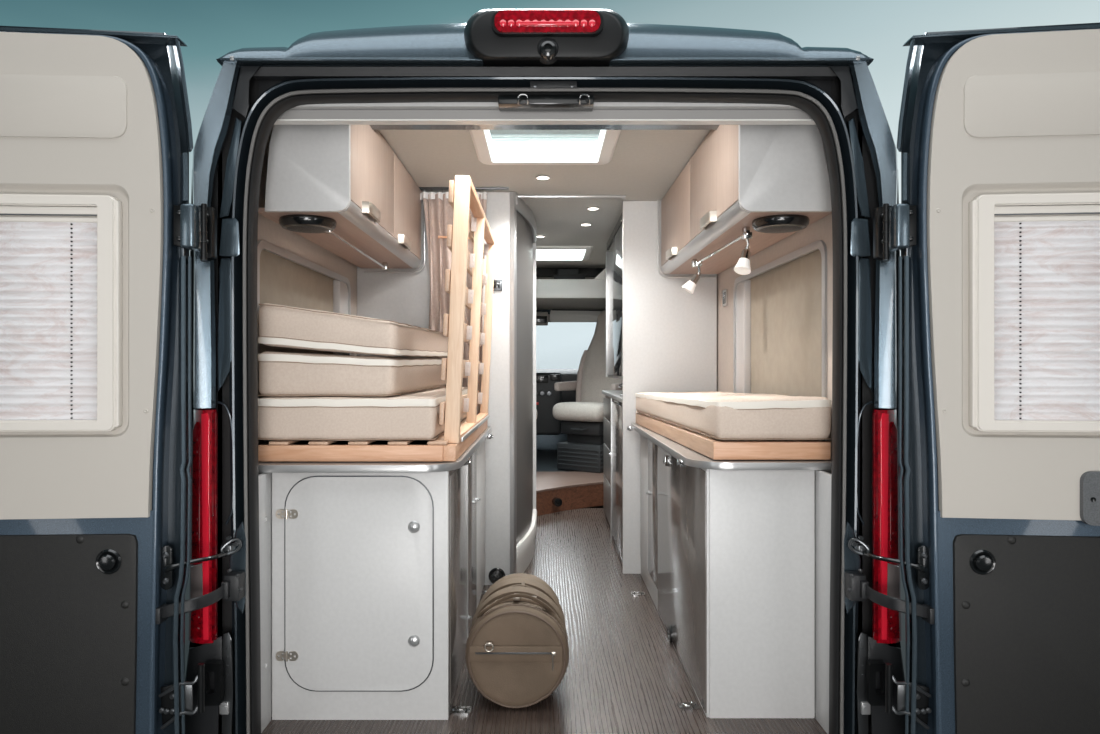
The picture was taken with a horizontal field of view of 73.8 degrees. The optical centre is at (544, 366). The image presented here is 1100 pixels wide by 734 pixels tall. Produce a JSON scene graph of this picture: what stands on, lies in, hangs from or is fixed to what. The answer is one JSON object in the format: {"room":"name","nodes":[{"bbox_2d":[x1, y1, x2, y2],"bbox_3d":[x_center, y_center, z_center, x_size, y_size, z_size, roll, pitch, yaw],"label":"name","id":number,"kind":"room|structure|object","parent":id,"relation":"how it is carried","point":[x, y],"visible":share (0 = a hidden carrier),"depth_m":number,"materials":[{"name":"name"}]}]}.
{"room":"vehicle interior","nodes":[
{"label":"vehicle interior","id":0,"kind":"room"},
{"bbox_2d":[218,153,356,733],"bbox_3d":[-0.913,0.180,4.030,0.012,1.740,3.940,0,0,0],"label":"wall","id":1,"kind":"structure","parent":0,"point":[270,231],"depth_m":2.50,"materials":[{"name":"beige fabric"}]},
{"bbox_2d":[265,127,272,156],"bbox_3d":[-0.882,-0.767,4.040,0.065,0.158,3.840,0,0,0],"label":"trim","id":2,"kind":"structure","parent":1,"relation":"attached to","point":[269,138],"depth_m":2.37,"materials":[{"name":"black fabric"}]},
{"bbox_2d":[257,240,350,444],"bbox_3d":[-0.923,-0.070,2.840,0.048,0.680,1.120,0,0,0],"label":"window","id":3,"kind":"structure","parent":1,"relation":"in","point":[285,278],"depth_m":2.73,"materials":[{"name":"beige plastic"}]},
{"bbox_2d":[258,125,424,272],"bbox_3d":[-0.717,-0.639,2.849,0.310,0.410,1.298,0,0,0],"label":"upper cabinet","id":4,"kind":"object","parent":1,"relation":"attached to","point":[350,175],"depth_m":2.36,"materials":[{"name":"grey laminate"}]},
{"bbox_2d":[279,214,336,232],"bbox_3d":[-0.753,-0.450,2.330,0.176,0.036,0.176,0,0,0],"label":"speaker","id":5,"kind":"object","parent":4,"relation":"attached to","point":[302,223],"visible":0.98,"depth_m":2.27},
{"bbox_2d":[287,225,328,232],"bbox_3d":[-0.753,-0.435,2.330,0.140,0.007,0.140,0,0,0],"label":"grille","id":6,"kind":"object","parent":5,"relation":"attached to","point":[295,228],"depth_m":2.30,"materials":[{"name":"beige plastic"}]},
{"bbox_2d":[261,508,826,733],"bbox_3d":[0.000,1.070,3.752,1.820,0.040,3.395,0,0,0],"label":"floor","id":7,"kind":"structure","parent":0,"point":[623,675],"depth_m":2.46,"materials":[{"name":"brown wood"}]},
{"bbox_2d":[258,440,484,719],"bbox_3d":[-0.586,0.680,2.842,0.628,0.740,1.356,0,0,0],"label":"base cabinet","id":8,"kind":"object","parent":7,"relation":"on","point":[378,579],"visible":0.9,"depth_m":2.17,"materials":[{"name":"grey laminate"}]},
{"bbox_2d":[258,427,492,472],"bbox_3d":[-0.564,0.304,2.820,0.662,0.038,1.372,0,0,0],"label":"countertop","id":9,"kind":"structure","parent":8,"relation":"on","point":[464,459],"depth_m":2.15,"materials":[{"name":"silver metal"}]},
{"bbox_2d":[258,419,487,461],"bbox_3d":[-0.567,0.254,2.812,0.597,0.060,1.235,0,0,0],"label":"bed base","id":10,"kind":"object","parent":9,"relation":"on","point":[439,449],"visible":0.48,"depth_m":2.19,"materials":[{"name":"brown wood"}]},
{"bbox_2d":[258,387,467,440],"bbox_3d":[-0.603,0.157,2.800,0.544,0.134,1.206,0,0,0],"label":"mattress","id":11,"kind":"object","parent":10,"relation":"on","point":[414,415],"visible":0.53,"depth_m":2.20,"materials":[{"name":"beige fabric"}]},
{"bbox_2d":[258,351,445,396],"bbox_3d":[-0.656,0.021,2.797,0.438,0.141,1.171,0,0,0],"label":"mattress","id":12,"kind":"object","parent":11,"relation":"on","point":[281,374],"visible":0.94,"depth_m":2.21,"materials":[{"name":"beige fabric"}]},
{"bbox_2d":[258,303,447,356],"bbox_3d":[-0.656,-0.116,2.788,0.438,0.164,1.151,0,0,0],"label":"mattress","id":13,"kind":"object","parent":12,"relation":"on","point":[279,325],"visible":0.96,"depth_m":2.21,"materials":[{"name":"beige fabric"}]},
{"bbox_2d":[439,175,494,442],"bbox_3d":[-0.277,-0.177,2.828,0.094,0.823,1.184,0,0,0],"label":"frame","id":14,"kind":"object","parent":10,"relation":"on","point":[463,197],"visible":1,"depth_m":2.36,"materials":[{"name":"brown wood"}]},
{"bbox_2d":[357,192,536,584],"bbox_3d":[-0.477,0.103,4.051,0.856,1.894,1.058,0,0,0],"label":"bathroom cubicle","id":15,"kind":"object","parent":7,"relation":"on","point":[510,455],"visible":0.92,"depth_m":3.53,"materials":[{"name":"grey laminate"}]},
{"bbox_2d":[488,568,504,583],"bbox_3d":[-0.231,1.006,3.518,0.082,0.082,0.024,0,0,0],"label":"valve","id":16,"kind":"object","parent":15,"relation":"attached to","point":[495,574],"visible":0.74,"depth_m":3.52,"materials":[{"name":"black plastic"}]},
{"bbox_2d":[493,279,501,290],"bbox_3d":[-0.235,-0.394,3.523,0.060,0.054,0.014,0,0,0],"label":"switch","id":17,"kind":"object","parent":15,"relation":"attached to","point":[497,286],"visible":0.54,"depth_m":3.52,"materials":[{"name":"grey metal"}]},
{"bbox_2d":[517,509,536,572],"bbox_3d":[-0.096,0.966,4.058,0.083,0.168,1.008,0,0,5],"label":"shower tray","id":18,"kind":"object","parent":15,"relation":"on","point":[526,541],"depth_m":3.81,"materials":[{"name":"white plastic"}]},
{"bbox_2d":[450,706,471,714],"bbox_3d":[-0.256,1.042,2.237,0.064,0.015,0.048,0,0,0],"label":"ring","id":19,"kind":"object","parent":7,"relation":"on","point":[455,710],"visible":1,"depth_m":2.23,"materials":[{"name":"silver metal"}]},
{"bbox_2d":[465,573,568,707],"bbox_3d":[-0.086,0.876,2.440,0.321,0.342,0.439,0,0,0],"label":"duffel bag","id":20,"kind":"object","parent":7,"relation":"on","point":[517,650],"visible":1,"depth_m":2.24,"materials":[{"name":"brown fabric"}]},
{"bbox_2d":[536,472,604,515],"bbox_3d":[-0.013,0.960,5.521,1.785,0.180,1.158,0,0,0],"label":"step","id":21,"kind":"structure","parent":7,"relation":"on","point":[555,491],"depth_m":5.45,"materials":[{"name":"brown wood"}]},
{"bbox_2d":[602,383,622,562],"bbox_3d":[0.627,0.567,4.465,0.485,0.966,1.410,0,0,0],"label":"base cabinet","id":22,"kind":"object","parent":7,"relation":"on","point":[613,402],"visible":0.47,"depth_m":4.31,"materials":[{"name":"grey laminate"}]},
{"bbox_2d":[631,591,644,595],"bbox_3d":[0.430,1.042,3.390,0.064,0.015,0.048,0,0,0],"label":"ring","id":23,"kind":"object","parent":7,"relation":"on","point":[634,592],"visible":1,"depth_m":3.37,"materials":[{"name":"silver metal"}]},
{"bbox_2d":[676,702,699,710],"bbox_3d":[0.442,1.042,2.264,0.064,0.015,0.048,0,0,-11],"label":"ring","id":24,"kind":"object","parent":7,"relation":"on","point":[689,706],"visible":1,"depth_m":2.25,"materials":[{"name":"silver metal"}]},
{"bbox_2d":[640,434,831,717],"bbox_3d":[0.667,0.677,2.945,0.405,0.745,1.510,0,0,0],"label":"base cabinet","id":25,"kind":"object","parent":7,"relation":"on","point":[728,556],"visible":0.84,"depth_m":2.19,"materials":[{"name":"grey laminate"}]},
{"bbox_2d":[667,625,671,642],"bbox_3d":[0.475,1.017,2.792,0.009,0.064,0.064,0,0,0],"label":"knob","id":26,"kind":"object","parent":25,"relation":"attached to","point":[669,631],"depth_m":2.78,"materials":[{"name":"silver plastic"}]},
{"bbox_2d":[627,423,831,469],"bbox_3d":[0.636,0.300,2.934,0.457,0.036,1.551,0,0,0],"label":"countertop","id":27,"kind":"structure","parent":25,"relation":"on","point":[684,456],"depth_m":2.20,"materials":[{"name":"grey laminate"}]},
{"bbox_2d":[636,413,830,459],"bbox_3d":[0.655,0.253,2.922,0.410,0.054,1.435,0,0,0],"label":"frame","id":28,"kind":"object","parent":27,"relation":"on","point":[715,449],"visible":0.45,"depth_m":2.21,"materials":[{"name":"brown wood"}]},
{"bbox_2d":[635,391,830,439],"bbox_3d":[0.659,0.158,2.909,0.433,0.134,1.427,0,0,0],"label":"mattress","id":29,"kind":"object","parent":28,"relation":"on","point":[720,415],"visible":1,"depth_m":2.20,"materials":[{"name":"beige fabric"}]},
{"bbox_2d":[379,130,709,267],"bbox_3d":[0.000,-0.855,4.190,1.710,0.020,4.140,0,0,0],"label":"ceiling","id":30,"kind":"structure","parent":0,"point":[644,165],"depth_m":3.23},
{"bbox_2d":[419,187,508,189],"bbox_3d":[-0.395,-0.841,3.455,0.450,0.008,0.030,0,0,0],"label":"track","id":31,"kind":"object","parent":30,"relation":"attached to","point":[422,188],"visible":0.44,"depth_m":3.44,"materials":[{"name":"grey metal"}]},
{"bbox_2d":[421,189,486,414],"bbox_3d":[-0.434,-0.293,3.454,0.323,1.087,0.060,0,0,0],"label":"curtain","id":32,"kind":"object","parent":31,"relation":"hanging from","point":[438,211],"visible":0.3,"depth_m":3.46,"materials":[{"name":"beige fabric"}]},
{"bbox_2d":[536,175,549,179],"bbox_3d":[-0.009,-0.842,3.260,0.066,0.007,0.067,0,0,0],"label":"recessed light","id":33,"kind":"object","parent":30,"relation":"in","point":[540,177],"visible":1,"depth_m":3.25,"materials":[{"name":"white glass"}]},
{"bbox_2d":[469,130,620,164],"bbox_3d":[0.000,-0.874,2.743,0.538,0.094,0.555,0,0,0],"label":"skylight","id":34,"kind":"object","parent":30,"relation":"attached to","point":[489,152],"visible":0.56,"depth_m":2.96,"materials":[{"name":"white glass"}]},
{"bbox_2d":[536,246,592,260],"bbox_3d":[0.000,-0.874,5.420,0.680,0.094,0.620,0,0,0],"label":"skylight","id":35,"kind":"object","parent":30,"relation":"attached to","point":[543,253],"visible":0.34,"depth_m":5.68,"materials":[{"name":"white glass"}]},
{"bbox_2d":[518,195,625,198],"bbox_3d":[0.050,-0.840,3.615,0.700,0.013,0.030,0,0,0],"label":"trim","id":36,"kind":"structure","parent":30,"relation":"attached to","point":[519,196],"depth_m":3.60,"materials":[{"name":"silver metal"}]},
{"bbox_2d":[580,223,591,225],"bbox_3d":[0.242,-0.842,4.331,0.066,0.007,0.067,0,0,0],"label":"recessed light","id":37,"kind":"object","parent":30,"relation":"in","point":[582,224],"visible":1,"depth_m":4.32,"materials":[{"name":"white glass"}]},
{"bbox_2d":[587,207,598,209],"bbox_3d":[0.255,-0.842,3.896,0.066,0.007,0.067,0,0,0],"label":"recessed light","id":38,"kind":"object","parent":30,"relation":"in","point":[588,208],"visible":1,"depth_m":3.88,"materials":[{"name":"white glass"}]},
{"bbox_2d":[184,568,905,681],"bbox_3d":[0.000,1.625,19.000,60.000,0.050,62.000,0,0,0],"label":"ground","id":39,"kind":"structure","parent":0,"point":[903,628],"depth_m":4.42,"materials":[{"name":"grey"}]},
{"bbox_2d":[0,9,1099,733],"bbox_3d":[0.020,0.291,4.944,3.402,2.618,6.385,0,0,0],"label":"camper van","id":40,"kind":"object","parent":39,"relation":"on","point":[975,348],"visible":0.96,"depth_m":1.81,"materials":[{"name":"blue metal"}]},
{"bbox_2d":[0,222,96,419],"bbox_3d":[-1.321,-0.114,1.804,0.444,0.489,0.010,0,0,-3],"label":"blind","id":41,"kind":"object","parent":40,"relation":"hanging from","point":[48,270],"depth_m":1.81,"materials":[{"name":"fabric"}]},
{"bbox_2d":[190,563,202,598],"bbox_3d":[-0.934,0.583,1.972,0.037,0.116,0.014,0,0,5],"label":"lamp","id":42,"kind":"object","parent":40,"relation":"on","point":[196,569],"depth_m":1.97,"materials":[{"name":"grey"}]},
{"bbox_2d":[188,408,215,643],"bbox_3d":[-0.948,0.429,2.018,0.118,0.627,0.104,0,0,0],"label":"tail light","id":43,"kind":"object","parent":40,"relation":"on","point":[202,622],"depth_m":1.97,"materials":[{"name":"red plastic"}]},
{"bbox_2d":[258,473,270,732],"bbox_3d":[-0.818,0.680,2.119,0.017,0.739,0.119,0,0,0],"label":"panel","id":44,"kind":"object","parent":40,"relation":"attached to","point":[264,478],"visible":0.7,"depth_m":2.13,"materials":[{"name":"grey laminate"}]},
{"bbox_2d":[464,9,628,66],"bbox_3d":[0.004,-0.873,1.987,0.441,0.170,0.266,0,0,0],"label":"brake light","id":45,"kind":"object","parent":40,"relation":"attached to","point":[492,37],"depth_m":1.88,"materials":[{"name":"red"}]},
{"bbox_2d":[536,369,577,434],"bbox_3d":[0.000,0.335,7.349,1.860,0.630,0.782,0,0,0],"label":"dashboard","id":46,"kind":"object","parent":40,"relation":"attached to","point":[547,397],"visible":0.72,"depth_m":6.98,"materials":[{"name":"black plastic"}]},
{"bbox_2d":[536,307,605,321],"bbox_3d":[-0.010,-0.593,6.740,1.780,0.314,0.880,0,0,0],"label":"trim","id":47,"kind":"structure","parent":40,"relation":"attached to","point":[537,308],"depth_m":6.97,"materials":[{"name":"grey plastic"}]},
{"bbox_2d":[536,312,547,325],"bbox_3d":[-0.198,-0.457,6.936,0.452,0.122,0.128,0,0,0],"label":"console","id":48,"kind":"object","parent":47,"relation":"attached to","point":[541,317],"visible":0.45,"depth_m":6.88,"materials":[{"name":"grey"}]},
{"bbox_2d":[550,309,603,321],"bbox_3d":[0.424,-0.489,6.989,0.752,0.121,0.022,0,0,0],"label":"sun visor","id":49,"kind":"object","parent":47,"relation":"attached to","point":[556,315],"visible":0.53,"depth_m":6.98,"materials":[{"name":"black plastic"}]},
{"bbox_2d":[536,268,605,306],"bbox_3d":[-0.010,-0.709,6.435,1.780,0.292,0.930,0,0,0],"label":"shelf","id":50,"kind":"object","parent":40,"relation":"attached to","point":[589,291],"visible":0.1,"depth_m":5.98,"materials":[{"name":"white plastic"}]},
{"bbox_2d":[554,269,584,278],"bbox_3d":[0.204,-0.704,6.200,0.260,0.231,0.200,0,0,0],"label":"shelf box","id":51,"kind":"object","parent":50,"relation":"on","point":[561,273],"visible":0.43,"depth_m":6.10,"materials":[{"name":"black plastic"}]},
{"bbox_2d":[815,470,831,733],"bbox_3d":[0.813,0.678,2.124,0.012,0.744,0.128,0,0,0],"label":"panel","id":52,"kind":"object","parent":40,"relation":"attached to","point":[822,479],"visible":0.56,"depth_m":2.13,"materials":[{"name":"grey laminate"}]},
{"bbox_2d":[873,408,900,643],"bbox_3d":[0.948,0.429,2.018,0.118,0.627,0.104,0,0,0],"label":"tail light","id":53,"kind":"object","parent":40,"relation":"on","point":[886,575],"depth_m":1.97,"materials":[{"name":"red plastic"}]},
{"bbox_2d":[887,563,899,598],"bbox_3d":[0.934,0.583,1.972,0.037,0.116,0.014,0,0,-5],"label":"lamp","id":54,"kind":"object","parent":40,"relation":"on","point":[893,569],"depth_m":1.97,"materials":[{"name":"grey"}]},
{"bbox_2d":[994,220,1099,420],"bbox_3d":[1.320,-0.114,1.791,0.445,0.489,0.010,0,0,5],"label":"blind","id":55,"kind":"object","parent":40,"relation":"hanging from","point":[1047,272],"depth_m":1.80,"materials":[{"name":"fabric"}]},
{"bbox_2d":[536,450,582,471],"bbox_3d":[0.000,0.900,6.925,1.880,0.040,1.650,0,0,0],"label":"floor","id":56,"kind":"structure","parent":0,"point":[546,460],"depth_m":6.75,"materials":[{"name":"grey"}]},
{"bbox_2d":[553,310,622,472],"bbox_3d":[0.440,0.176,6.327,0.637,1.385,0.670,0,0,38],"label":"chair","id":57,"kind":"object","parent":56,"relation":"on","point":[582,422],"visible":0.64,"depth_m":6.19,"materials":[{"name":"grey fabric"}]},
{"bbox_2d":[553,402,605,421],"bbox_3d":[0.396,0.382,6.268,0.502,0.171,0.523,0,0,38],"label":"seat cushion","id":58,"kind":"object","parent":57,"relation":"on","point":[565,411],"depth_m":6.06,"materials":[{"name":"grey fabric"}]},
{"bbox_2d":[623,201,716,573],"bbox_3d":[0.634,0.103,3.733,0.476,1.894,0.023,0,0,0],"label":"wall","id":59,"kind":"structure","parent":0,"point":[670,331],"depth_m":3.72,"materials":[{"name":"grey laminate"}]},
{"bbox_2d":[606,211,622,379],"bbox_3d":[0.640,-0.383,4.360,0.460,0.905,1.180,0,0,0],"label":"upper cabinet","id":60,"kind":"object","parent":59,"relation":"attached to","point":[614,253],"visible":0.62,"depth_m":4.33,"materials":[{"name":"grey laminate"}]},
{"bbox_2d":[717,121,861,638],"bbox_3d":[0.886,0.180,4.030,0.012,1.740,3.940,0,0,0],"label":"wall","id":61,"kind":"structure","parent":0,"point":[821,229],"depth_m":2.73,"materials":[{"name":"beige plastic"}]},
{"bbox_2d":[722,289,727,306],"bbox_3d":[0.875,-0.335,3.560,0.008,0.080,0.080,0,0,0],"label":"wall switch","id":62,"kind":"object","parent":61,"relation":"attached to","point":[724,292],"visible":1,"depth_m":3.54,"materials":[{"name":"silver metal"}]},
{"bbox_2d":[657,125,831,277],"bbox_3d":[0.716,-0.639,2.954,0.313,0.410,1.508,0,0,0],"label":"upper cabinet","id":63,"kind":"object","parent":61,"relation":"attached to","point":[738,175],"depth_m":2.36,"materials":[{"name":"grey laminate"}]},
{"bbox_2d":[682,261,702,293],"bbox_3d":[0.622,-0.379,3.104,0.083,0.139,0.056,0,0,0],"label":"spotlight","id":64,"kind":"object","parent":63,"relation":"attached to","point":[690,286],"visible":0.99,"depth_m":3.09,"materials":[{"name":"silver metal"}]},
{"bbox_2d":[734,232,751,274],"bbox_3d":[0.654,-0.377,2.422,0.063,0.142,0.068,0,0,0],"label":"spotlight","id":65,"kind":"object","parent":63,"relation":"attached to","point":[742,267],"visible":0.98,"depth_m":2.42,"materials":[{"name":"silver metal"}]},
{"bbox_2d":[752,214,809,232],"bbox_3d":[0.748,-0.450,2.330,0.176,0.036,0.176,0,0,0],"label":"speaker","id":66,"kind":"object","parent":63,"relation":"attached to","point":[784,223],"visible":1,"depth_m":2.27},
{"bbox_2d":[759,225,801,232],"bbox_3d":[0.748,-0.435,2.330,0.140,0.007,0.140,0,0,0],"label":"grille","id":67,"kind":"object","parent":66,"relation":"attached to","point":[762,228],"depth_m":2.31,"materials":[{"name":"beige plastic"}]},
{"bbox_2d":[733,240,826,440],"bbox_3d":[0.896,-0.070,2.840,0.048,0.680,1.120,0,0,0],"label":"window","id":68,"kind":"structure","parent":61,"relation":"in","point":[780,307],"depth_m":2.80,"materials":[{"name":"beige plastic"}]},
{"bbox_2d":[749,249,821,396],"bbox_3d":[0.915,-0.070,2.840,0.010,0.680,1.120,0,0,0],"label":"blind","id":69,"kind":"object","parent":68,"relation":"attached to","point":[785,301],"depth_m":2.75,"materials":[{"name":"beige fabric"}]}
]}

